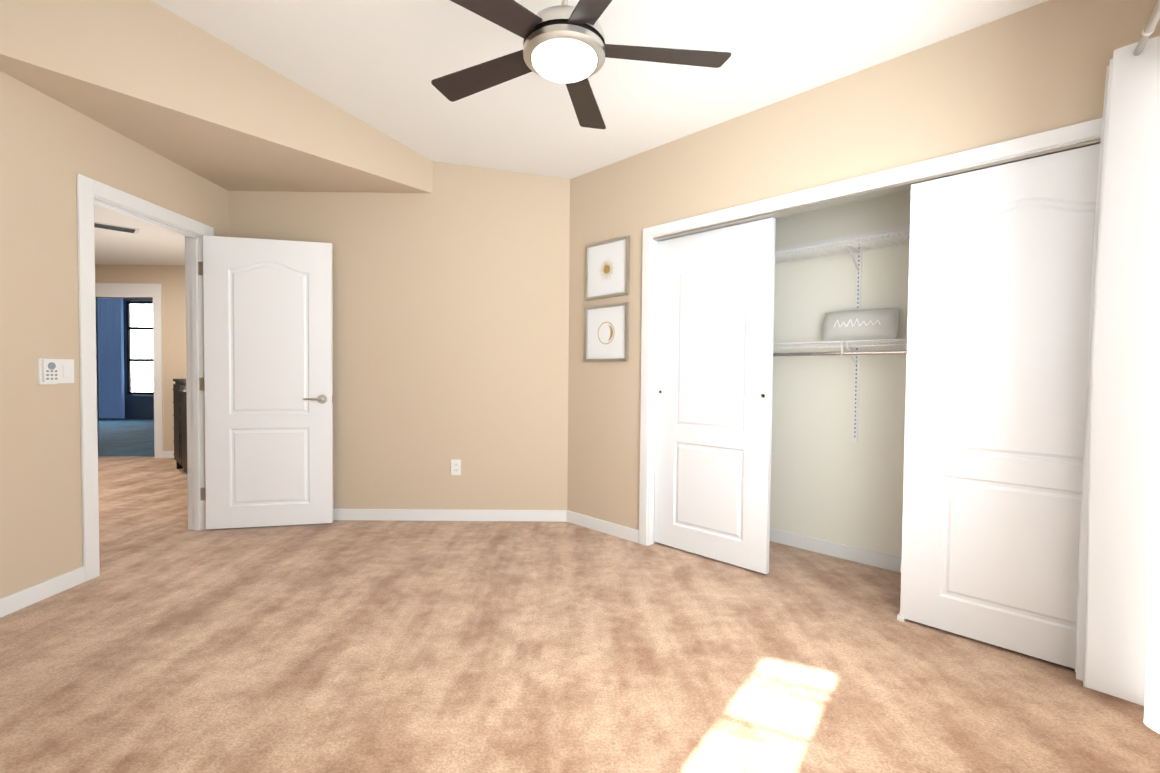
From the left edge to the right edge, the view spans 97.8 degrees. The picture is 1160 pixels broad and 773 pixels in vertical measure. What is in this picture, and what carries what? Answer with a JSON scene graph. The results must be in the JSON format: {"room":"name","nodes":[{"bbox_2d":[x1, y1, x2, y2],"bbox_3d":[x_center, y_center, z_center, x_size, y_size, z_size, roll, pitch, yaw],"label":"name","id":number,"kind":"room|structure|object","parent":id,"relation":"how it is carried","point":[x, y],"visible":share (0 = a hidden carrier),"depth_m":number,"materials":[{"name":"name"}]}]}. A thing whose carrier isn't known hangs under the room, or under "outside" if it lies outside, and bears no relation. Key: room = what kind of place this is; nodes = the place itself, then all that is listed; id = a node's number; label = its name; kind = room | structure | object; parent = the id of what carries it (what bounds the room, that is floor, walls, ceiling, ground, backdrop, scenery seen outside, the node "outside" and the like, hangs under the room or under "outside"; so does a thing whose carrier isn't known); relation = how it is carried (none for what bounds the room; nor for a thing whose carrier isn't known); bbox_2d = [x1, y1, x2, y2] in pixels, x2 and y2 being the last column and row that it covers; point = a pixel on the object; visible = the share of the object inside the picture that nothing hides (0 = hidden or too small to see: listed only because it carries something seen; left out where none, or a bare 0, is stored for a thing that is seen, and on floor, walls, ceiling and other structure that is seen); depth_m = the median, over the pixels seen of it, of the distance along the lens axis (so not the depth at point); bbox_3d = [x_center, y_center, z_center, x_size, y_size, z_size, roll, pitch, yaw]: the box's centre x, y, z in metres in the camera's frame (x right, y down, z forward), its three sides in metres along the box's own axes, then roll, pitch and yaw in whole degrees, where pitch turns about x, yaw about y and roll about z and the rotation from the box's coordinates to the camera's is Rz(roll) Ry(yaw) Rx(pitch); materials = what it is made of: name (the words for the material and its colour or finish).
{"room":"empty bedroom","nodes":[
{"label":"empty bedroom","id":0,"kind":"room"},
{"bbox_2d":[0,71,228,597],"bbox_3d":[-2.650,-0.707,2.022,0.115,3.500,5.070,0,1,-1],"label":"wall","id":1,"kind":"structure","parent":0,"point":[50,148],"depth_m":2.46,"materials":[{"name":"beige paint"}]},
{"bbox_2d":[37,358,58,384],"bbox_3d":[-2.588,-0.073,2.468,0.028,0.125,0.084,0,1,-1],"label":"keypad","id":2,"kind":"object","parent":1,"relation":"attached to","point":[47,371],"visible":1,"depth_m":2.45,"materials":[{"name":"white plastic"}]},
{"bbox_2d":[57,359,73,383],"bbox_3d":[-2.599,-0.077,2.558,0.009,0.122,0.084,0,1,-1],"label":"switch plate","id":3,"kind":"object","parent":1,"relation":"attached to","point":[66,370],"visible":0.96,"depth_m":2.56,"materials":[{"name":"white plastic"}]},
{"bbox_2d":[76,173,213,581],"bbox_3d":[-2.667,-0.048,3.120,0.145,2.127,0.975,0,1,-1],"label":"door frame","id":4,"kind":"structure","parent":1,"relation":"attached to","point":[88,189],"depth_m":2.80,"materials":[{"name":"white wood"}]},
{"bbox_2d":[198,262,204,500],"bbox_3d":[-2.631,-0.032,3.520,0.032,1.660,0.002,0,1,-1],"label":"hinge leaves","id":5,"kind":"object","parent":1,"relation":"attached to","point":[201,382],"visible":1,"depth_m":3.52,"materials":[{"name":"silver metal"}]},
{"bbox_2d":[203,235,332,528],"bbox_3d":[-2.206,-0.021,3.619,0.811,2.030,0.242,0,1,-1],"label":"bedroom door","id":6,"kind":"structure","parent":1,"relation":"in","point":[268,338],"depth_m":3.58,"materials":[{"name":"white painted wood"},{"name":"brushed nickel"}]},
{"bbox_2d":[96,298,153,418],"bbox_3d":[-7.918,-0.945,11.433,9.700,3.400,0.100,0,1,-1],"label":"wall","id":7,"kind":"structure","parent":0,"point":[139,406],"depth_m":11.38,"materials":[{"name":"blue"}]},
{"bbox_2d":[97,298,124,418],"bbox_3d":[-10.383,-0.751,11.204,0.570,2.920,0.095,0,1,-1],"label":"curtain","id":8,"kind":"object","parent":7,"relation":"hanging from","point":[110,324],"visible":0.9,"depth_m":11.20,"materials":[{"name":"blue fabric"}]},
{"bbox_2d":[126,301,153,394],"bbox_3d":[-9.723,-0.859,11.337,0.810,2.090,0.040,0,1,-1],"label":"window","id":9,"kind":"structure","parent":7,"relation":"in","point":[140,372],"depth_m":11.35,"materials":[{"name":"glass"}]},
{"bbox_2d":[98,419,154,455],"bbox_3d":[-7.910,0.813,9.057,9.500,0.001,5.140,0,1,-1],"label":"floor","id":10,"kind":"structure","parent":0,"point":[126,437],"depth_m":8.30,"materials":[{"name":"blue carpet"}]},
{"bbox_2d":[94,204,184,264],"bbox_3d":[-5.504,-1.471,3.920,5.568,0.001,5.060,0,1,-1],"label":"ceiling","id":11,"kind":"structure","parent":0,"point":[149,244],"depth_m":5.31,"materials":[{"name":"white paint"}]},
{"bbox_2d":[94,222,139,233],"bbox_3d":[-4.346,-1.473,4.682,0.190,0.014,0.400,2,2,44],"label":"ceiling vent","id":12,"kind":"object","parent":11,"relation":"in","point":[115,227],"visible":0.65,"depth_m":4.70,"materials":[{"name":"grey metal"}]},
{"bbox_2d":[95,264,185,450],"bbox_3d":[-7.519,-0.864,6.444,10.400,3.500,0.115,0,1,-1],"label":"wall","id":13,"kind":"structure","parent":0,"point":[170,279],"depth_m":6.41,"materials":[{"name":"beige paint"}]},
{"bbox_2d":[95,283,162,457],"bbox_3d":[-5.813,-0.201,6.471,1.023,2.204,0.130,0,1,-1],"label":"door frame","id":14,"kind":"structure","parent":13,"relation":"attached to","point":[126,290],"depth_m":6.40,"materials":[{"name":"white wood"}]},
{"bbox_2d":[0,451,900,617],"bbox_3d":[-2.831,0.973,3.054,10.940,0.085,6.850,0,1,-1],"label":"baseboard","id":15,"kind":"structure","parent":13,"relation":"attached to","point":[21,599],"depth_m":3.41,"materials":[{"name":"white wood"}]},
{"bbox_2d":[0,0,431,192],"bbox_3d":[-1.838,-1.920,2.854,1.544,1.002,1.812,0,1,-1],"label":"ceiling","id":16,"kind":"structure","parent":0,"point":[160,80],"depth_m":2.73,"materials":[{"name":"beige paint"}]},
{"bbox_2d":[228,161,569,509],"bbox_3d":[-1.286,-0.741,3.834,2.648,3.500,0.115,0,1,-1],"label":"wall","id":17,"kind":"structure","parent":0,"point":[450,316],"depth_m":3.79,"materials":[{"name":"beige paint"}]},
{"bbox_2d":[451,459,460,474],"bbox_3d":[-0.934,0.608,3.811,0.072,0.116,0.008,0,1,-1],"label":"electrical outlet plate","id":18,"kind":"object","parent":17,"relation":"attached to","point":[455,467],"visible":1,"depth_m":3.81,"materials":[{"name":"white plastic"}]},
{"bbox_2d":[0,456,1159,772],"bbox_3d":[-2.495,1.033,2.493,11.600,0.001,8.220,0,1,-1],"label":"floor carpet","id":19,"kind":"object","parent":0,"point":[166,640],"visible":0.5,"depth_m":1.94,"materials":[{"name":"beige carpet"}]},
{"bbox_2d":[172,387,186,469],"bbox_3d":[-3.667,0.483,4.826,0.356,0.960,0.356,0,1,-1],"label":"base cabinet","id":20,"kind":"object","parent":19,"relation":"on","point":[180,418],"depth_m":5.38,"materials":[{"name":"black wood"}]},
{"bbox_2d":[173,379,185,386],"bbox_3d":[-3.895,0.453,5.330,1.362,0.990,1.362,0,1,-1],"label":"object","id":21,"kind":"object","parent":20,"relation":"on","point":[178,382],"depth_m":5.42,"materials":[{"name":"grey"}]},
{"bbox_2d":[897,612,905,621],"bbox_3d":[1.498,1.062,2.347,0.030,0.022,0.090,2,2,44],"label":"trim","id":22,"kind":"structure","parent":19,"relation":"on","point":[901,618],"depth_m":2.31,"materials":[{"name":"white plastic"}]},
{"bbox_2d":[151,0,1047,178],"bbox_3d":[-0.238,-1.882,1.674,4.801,0.806,4.286,0,1,-1],"label":"ceiling","id":23,"kind":"structure","parent":0,"point":[380,65],"depth_m":2.60,"materials":[{"name":"white paint"}]},
{"bbox_2d":[431,0,730,128],"bbox_3d":[-0.028,-1.452,1.939,1.223,0.517,1.243,0,1,-1],"label":"ceiling fan","id":24,"kind":"object","parent":23,"relation":"hanging from","point":[564,42],"visible":1,"depth_m":1.91,"materials":[{"name":"brown wood"}]},
{"bbox_2d":[770,190,910,556],"bbox_3d":[1.499,-0.241,2.860,2.980,2.600,0.645,2,2,44],"label":"wall","id":25,"kind":"structure","parent":0,"point":[831,481],"depth_m":3.11,"materials":[{"name":"white paint"}]},
{"bbox_2d":[773,225,909,442],"bbox_3d":[1.561,-0.285,2.923,2.760,1.245,0.307,2,2,44],"label":"closet shelf","id":26,"kind":"object","parent":25,"relation":"attached to","point":[859,239],"visible":0.25,"depth_m":2.99,"materials":[{"name":"white metal"}]},
{"bbox_2d":[822,308,898,341],"bbox_3d":[1.616,-0.355,2.933,0.400,0.186,0.111,2,2,44],"label":"pillow","id":27,"kind":"object","parent":26,"relation":"on","point":[870,324],"visible":0.92,"depth_m":2.89,"materials":[{"name":"white fabric"}]},
{"bbox_2d":[567,0,1159,529],"bbox_3d":[1.083,-0.692,2.728,3.150,3.500,0.115,2,2,44],"label":"wall","id":28,"kind":"structure","parent":0,"point":[1037,68],"depth_m":2.54,"materials":[{"name":"beige paint"}]},
{"bbox_2d":[585,302,628,360],"bbox_3d":[0.180,-0.372,3.521,0.390,0.390,0.020,2,2,44],"label":"framed picture","id":29,"kind":"object","parent":28,"relation":"attached to","point":[606,332],"visible":1,"depth_m":3.51,"materials":[{"name":"white paper"}]},
{"bbox_2d":[585,236,629,299],"bbox_3d":[0.184,-0.813,3.510,0.390,0.390,0.020,2,2,44],"label":"framed picture","id":30,"kind":"object","parent":28,"relation":"attached to","point":[607,263],"visible":0.98,"depth_m":3.50,"materials":[{"name":"white paper"}]},
{"bbox_2d":[654,217,775,573],"bbox_3d":[0.781,0.050,3.059,0.762,1.965,0.038,2,2,44],"label":"closet door","id":31,"kind":"structure","parent":28,"relation":"in","point":[715,329],"depth_m":3.01,"materials":[{"name":"white wood"}]},
{"bbox_2d":[639,118,1101,545],"bbox_3d":[1.277,0.059,2.551,2.226,2.013,0.115,2,2,44],"label":"door frame","id":32,"kind":"structure","parent":28,"relation":"attached to","point":[652,381],"depth_m":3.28,"materials":[{"name":"white wood"}]},
{"bbox_2d":[653,139,1100,241],"bbox_3d":[1.283,-0.923,2.523,2.190,0.012,0.092,2,2,44],"label":"trim","id":33,"kind":"structure","parent":28,"relation":"attached to","point":[874,193],"depth_m":2.45,"materials":[{"name":"silver metal"}]},
{"bbox_2d":[900,144,1099,668],"bbox_3d":[1.761,0.085,2.042,0.762,1.965,0.034,2,2,44],"label":"closet door","id":34,"kind":"structure","parent":28,"relation":"in","point":[999,284],"depth_m":2.07,"materials":[{"name":"white wood"}]},
{"bbox_3d":[1.304,-0.634,0.577,1.906,3.500,2.356,0,1,-1],"label":"wall","id":35,"kind":"structure","parent":0,"visible":0},
{"bbox_2d":[1075,0,1159,733],"bbox_3d":[1.199,-0.019,0.742,0.265,2.210,2.632,2,2,36],"label":"curtain","id":36,"kind":"object","parent":35,"relation":"attached to","point":[1118,628],"visible":1,"depth_m":1.71,"materials":[{"name":"white fabric"}]}
]}

